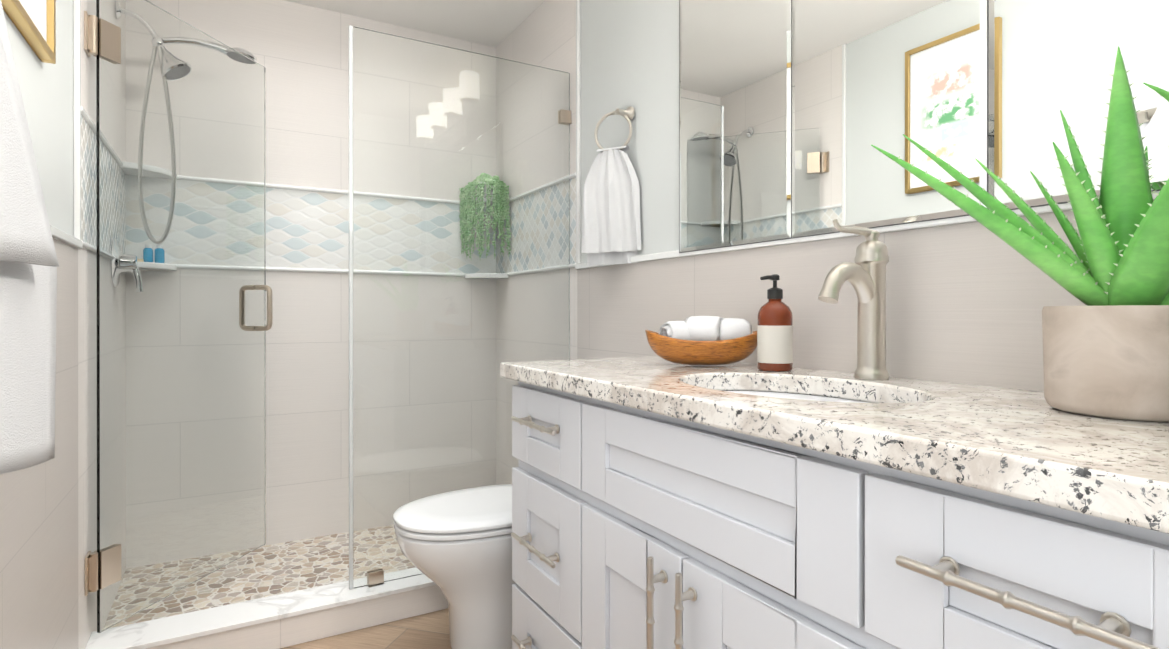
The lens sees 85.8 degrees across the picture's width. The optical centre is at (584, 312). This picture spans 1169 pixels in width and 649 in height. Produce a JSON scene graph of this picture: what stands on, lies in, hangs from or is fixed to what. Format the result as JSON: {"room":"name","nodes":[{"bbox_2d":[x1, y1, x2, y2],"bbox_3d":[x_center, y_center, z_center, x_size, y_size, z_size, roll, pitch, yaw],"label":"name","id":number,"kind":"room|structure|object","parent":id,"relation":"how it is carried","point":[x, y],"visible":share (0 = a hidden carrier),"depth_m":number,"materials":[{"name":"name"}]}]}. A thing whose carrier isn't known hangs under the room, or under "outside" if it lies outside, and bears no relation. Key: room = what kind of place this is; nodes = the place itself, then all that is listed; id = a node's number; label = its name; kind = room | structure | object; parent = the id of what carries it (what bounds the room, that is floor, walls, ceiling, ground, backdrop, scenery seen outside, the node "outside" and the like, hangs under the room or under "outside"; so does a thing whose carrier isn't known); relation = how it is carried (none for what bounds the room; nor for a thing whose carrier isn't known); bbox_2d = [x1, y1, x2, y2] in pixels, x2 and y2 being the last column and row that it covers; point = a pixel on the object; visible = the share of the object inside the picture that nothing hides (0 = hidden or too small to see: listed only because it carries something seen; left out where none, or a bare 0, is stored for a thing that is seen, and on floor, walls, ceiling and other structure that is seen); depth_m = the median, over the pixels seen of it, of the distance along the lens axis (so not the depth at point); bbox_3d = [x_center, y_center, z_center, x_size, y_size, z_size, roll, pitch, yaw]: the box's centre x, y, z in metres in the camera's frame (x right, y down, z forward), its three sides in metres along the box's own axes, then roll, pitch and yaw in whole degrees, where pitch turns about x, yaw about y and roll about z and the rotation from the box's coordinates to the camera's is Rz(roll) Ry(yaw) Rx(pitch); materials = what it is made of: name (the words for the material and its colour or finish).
{"room":"bathroom","nodes":[
{"label":"bathroom","id":0,"kind":"room"},
{"bbox_2d":[3,0,72,235],"bbox_3d":[-0.837,-0.155,0.661,0.116,2.367,4.240,0,0,-30],"label":"wall","id":1,"kind":"structure","parent":0,"point":[46,89],"depth_m":1.45,"materials":[{"name":"white paint"}]},
{"bbox_2d":[1,0,55,63],"bbox_3d":[-1.055,-0.857,1.180,0.026,0.643,0.400,0,0,-30],"label":"framed art","id":2,"kind":"object","parent":1,"relation":"attached to","point":[34,21],"visible":1,"depth_m":1.27,"materials":[{"name":"gold metal"}]},
{"bbox_2d":[0,238,77,648],"bbox_3d":[-0.803,0.431,0.727,0.008,1.195,2.120,0,0,-30],"label":"tile wainscot","id":3,"kind":"structure","parent":1,"relation":"attached to","point":[38,556],"depth_m":1.40,"materials":[{"name":"beige tile"}]},
{"bbox_2d":[50,0,96,253],"bbox_3d":[-1.023,-0.753,1.119,0.018,1.172,3.020,0,0,-30],"label":"trim","id":4,"kind":"structure","parent":1,"relation":"attached to","point":[80,112],"depth_m":1.64,"materials":[{"name":"white"}]},
{"bbox_2d":[78,0,96,648],"bbox_3d":[-1.555,-0.157,2.037,0.008,2.367,0.902,0,0,-30],"label":"tiled wall","id":5,"kind":"structure","parent":1,"relation":"attached to","point":[87,417],"depth_m":1.76,"materials":[{"name":"tile"}]},
{"bbox_2d":[84,0,272,632],"bbox_3d":[-1.297,-0.027,2.091,0.491,1.851,0.576,0,0,-30],"label":"door glass","id":6,"kind":"object","parent":5,"relation":"attached to","point":[182,289],"visible":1,"depth_m":2.02,"materials":[{"name":"clear glass"}]},
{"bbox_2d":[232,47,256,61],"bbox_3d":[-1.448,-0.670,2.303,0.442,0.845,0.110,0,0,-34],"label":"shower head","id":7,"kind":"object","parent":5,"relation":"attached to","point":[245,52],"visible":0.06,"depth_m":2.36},
{"bbox_2d":[280,608,450,648],"bbox_3d":[-0.119,1.078,1.074,1.770,0.100,4.240,0,0,-30],"label":"floor","id":8,"kind":"structure","parent":0,"point":[430,630],"depth_m":1.99,"materials":[{"name":"beige wood"}]},
{"bbox_2d":[108,532,348,628],"bbox_3d":[-0.932,1.006,2.495,1.526,0.040,0.714,0,0,-30],"label":"pebble shower floor","id":9,"kind":"structure","parent":8,"relation":"on","point":[275,569],"depth_m":2.35,"materials":[{"name":"beige stone"}]},
{"bbox_2d":[85,574,447,648],"bbox_3d":[-0.720,0.972,2.124,1.526,0.108,0.156,0,0,-30],"label":"curb","id":10,"kind":"object","parent":8,"relation":"on","point":[283,620],"visible":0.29,"depth_m":1.95,"materials":[{"name":"stone"}]},
{"bbox_2d":[349,25,571,588],"bbox_3d":[-0.421,-0.017,2.295,0.833,1.872,0.035,0,0,-30],"label":"glass","id":11,"kind":"object","parent":10,"relation":"on","point":[459,226],"visible":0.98,"depth_m":2.24,"materials":[{"name":"clear glass"}]},
{"bbox_2d":[393,484,514,648],"bbox_3d":[-0.217,0.626,1.998,0.757,0.800,0.447,0,0,-30],"label":"toilet","id":12,"kind":"object","parent":8,"relation":"on","point":[455,547],"visible":0.48,"depth_m":1.81,"materials":[{"name":"white ceramic"}]},
{"bbox_2d":[511,384,571,648],"bbox_3d":[0.130,0.599,1.636,0.533,0.856,0.373,0,0,-30],"label":"base cabinet","id":13,"kind":"object","parent":8,"relation":"on","point":[541,534],"depth_m":1.51,"materials":[{"name":"white wood"}]},
{"bbox_2d":[572,396,839,648],"bbox_3d":[0.392,0.599,1.179,0.533,0.856,0.680,0,0,-30],"label":"base cabinet","id":14,"kind":"object","parent":8,"relation":"on","point":[658,502],"depth_m":1.01,"materials":[{"name":"white wood"}]},
{"bbox_2d":[500,356,1168,539],"bbox_3d":[0.409,0.151,1.123,0.561,0.039,1.568,0,0,-30],"label":"countertop","id":15,"kind":"structure","parent":14,"relation":"on","point":[1002,443],"depth_m":0.75,"materials":[{"name":"white stone"}]},
{"bbox_2d":[645,316,756,364],"bbox_3d":[0.294,0.068,1.567,0.242,0.123,0.209,0,0,-30],"label":"bowl","id":16,"kind":"object","parent":15,"relation":"on","point":[704,340],"visible":1,"depth_m":1.52,"materials":[{"name":"brown wood"}]},
{"bbox_2d":[757,274,792,371],"bbox_3d":[0.434,0.021,1.434,0.078,0.218,0.078,0,0,-30],"label":"soap dispenser","id":17,"kind":"object","parent":15,"relation":"on","point":[775,336],"visible":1,"depth_m":1.40,"materials":[{"name":"orange glass"}]},
{"bbox_2d":[700,380,915,407],"bbox_3d":[0.377,0.237,1.150,0.396,0.157,0.576,0,0,-30],"label":"sink","id":18,"kind":"object","parent":15,"relation":"in","point":[838,397],"depth_m":1.28,"materials":[{"name":"white ceramic"}]},
{"bbox_2d":[818,219,888,379],"bbox_3d":[0.524,-0.025,1.228,0.178,0.310,0.063,0,0,-30],"label":"faucet","id":19,"kind":"object","parent":15,"relation":"on","point":[864,274],"visible":1,"depth_m":1.23,"materials":[{"name":"silver metal"}]},
{"bbox_2d":[871,46,1168,421],"bbox_3d":[0.654,-0.108,0.737,0.400,0.479,0.445,0,0,-30],"label":"potted plant","id":20,"kind":"object","parent":15,"relation":"on","point":[1106,352],"visible":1,"depth_m":0.80,"materials":[{"name":"plant"}]},
{"bbox_2d":[840,460,1168,648],"bbox_3d":[0.653,0.600,0.723,0.533,0.856,0.371,0,0,-30],"label":"base cabinet","id":21,"kind":"object","parent":8,"relation":"on","point":[923,565],"depth_m":0.63,"materials":[{"name":"white wood"}]},
{"bbox_2d":[285,0,543,46],"bbox_3d":[-0.119,-1.389,1.071,1.770,0.100,4.240,0,0,-30],"label":"ceiling","id":22,"kind":"structure","parent":0,"point":[493,23],"depth_m":2.82,"materials":[{"name":"white paint"}]},
{"bbox_2d":[581,0,678,262],"bbox_3d":[0.600,-0.156,1.485,0.112,2.367,4.240,0,0,-30],"label":"wall","id":23,"kind":"structure","parent":0,"point":[629,52],"depth_m":2.09,"materials":[{"name":"white paint"}]},
{"bbox_2d":[496,0,576,358],"bbox_3d":[-0.236,-0.158,2.822,0.008,2.367,0.852,0,0,-30],"label":"tiled wall","id":24,"kind":"structure","parent":23,"relation":"attached to","point":[543,34],"depth_m":2.58,"materials":[{"name":"tile"}]},
{"bbox_2d":[582,106,640,265],"bbox_3d":[0.096,-0.432,2.137,0.224,0.531,0.064,0,0,26],"label":"towel ring","id":25,"kind":"object","parent":23,"relation":"attached to","point":[611,233],"visible":0.98,"depth_m":2.12,"materials":[{"name":"white fabric"}]},
{"bbox_2d":[679,0,782,252],"bbox_3d":[0.397,-0.560,1.700,0.024,0.762,0.431,0,0,-30],"label":"mirror","id":26,"kind":"object","parent":23,"relation":"attached to","point":[731,51],"depth_m":1.69,"materials":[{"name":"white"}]},
{"bbox_2d":[577,200,1153,391],"bbox_3d":[0.515,0.430,1.512,0.008,1.195,2.170,0,0,-30],"label":"backsplash","id":27,"kind":"structure","parent":23,"relation":"attached to","point":[966,303],"depth_m":1.30,"materials":[{"name":"beige tile"}]},
{"bbox_2d":[783,0,974,239],"bbox_3d":[0.616,-0.559,1.319,0.024,0.762,0.447,0,0,-30],"label":"mirror","id":28,"kind":"object","parent":23,"relation":"attached to","point":[791,112],"depth_m":1.32,"materials":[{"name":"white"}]},
{"bbox_2d":[975,0,1168,209],"bbox_3d":[0.837,-0.559,0.933,0.024,0.762,0.443,0,0,-30],"label":"mirror","id":29,"kind":"object","parent":23,"relation":"attached to","point":[1035,60],"depth_m":1.03,"materials":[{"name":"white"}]},
{"bbox_2d":[568,0,1159,269],"bbox_3d":[0.299,-0.754,1.877,0.018,1.172,3.020,0,0,-30],"label":"trim","id":30,"kind":"structure","parent":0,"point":[1065,206],"depth_m":1.91,"materials":[{"name":"white"}]},
{"bbox_3d":[-1.145,-0.158,2.860,1.770,2.367,0.118,0,0,-30],"label":"wall","id":31,"kind":"structure","parent":0,"visible":0},
{"bbox_2d":[147,0,495,545],"bbox_3d":[-1.112,-0.158,2.807,1.526,2.367,0.008,0,0,-30],"label":"tiled wall","id":32,"kind":"structure","parent":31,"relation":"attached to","point":[300,52],"depth_m":2.74,"materials":[{"name":"tile"}]},
{"bbox_2d":[265,183,348,272],"bbox_3d":[-1.114,-0.364,2.798,1.470,0.371,0.017,0,0,-30],"label":"trim","id":33,"kind":"structure","parent":32,"relation":"attached to","point":[266,185],"depth_m":2.74,"materials":[{"name":"white tile"}]},
{"bbox_3d":[-0.605,-0.646,0.522,0.031,0.040,0.370,0,0,-30],"label":"hook","id":34,"kind":"object","parent":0,"visible":0},
{"bbox_2d":[0,0,58,473],"bbox_3d":[-0.680,-0.268,0.719,0.068,1.014,0.782,0,0,-30],"label":"towel","id":35,"kind":"object","parent":34,"relation":"hanging from","point":[29,264],"visible":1,"depth_m":0.81,"materials":[{"name":"white fabric"}]}
]}

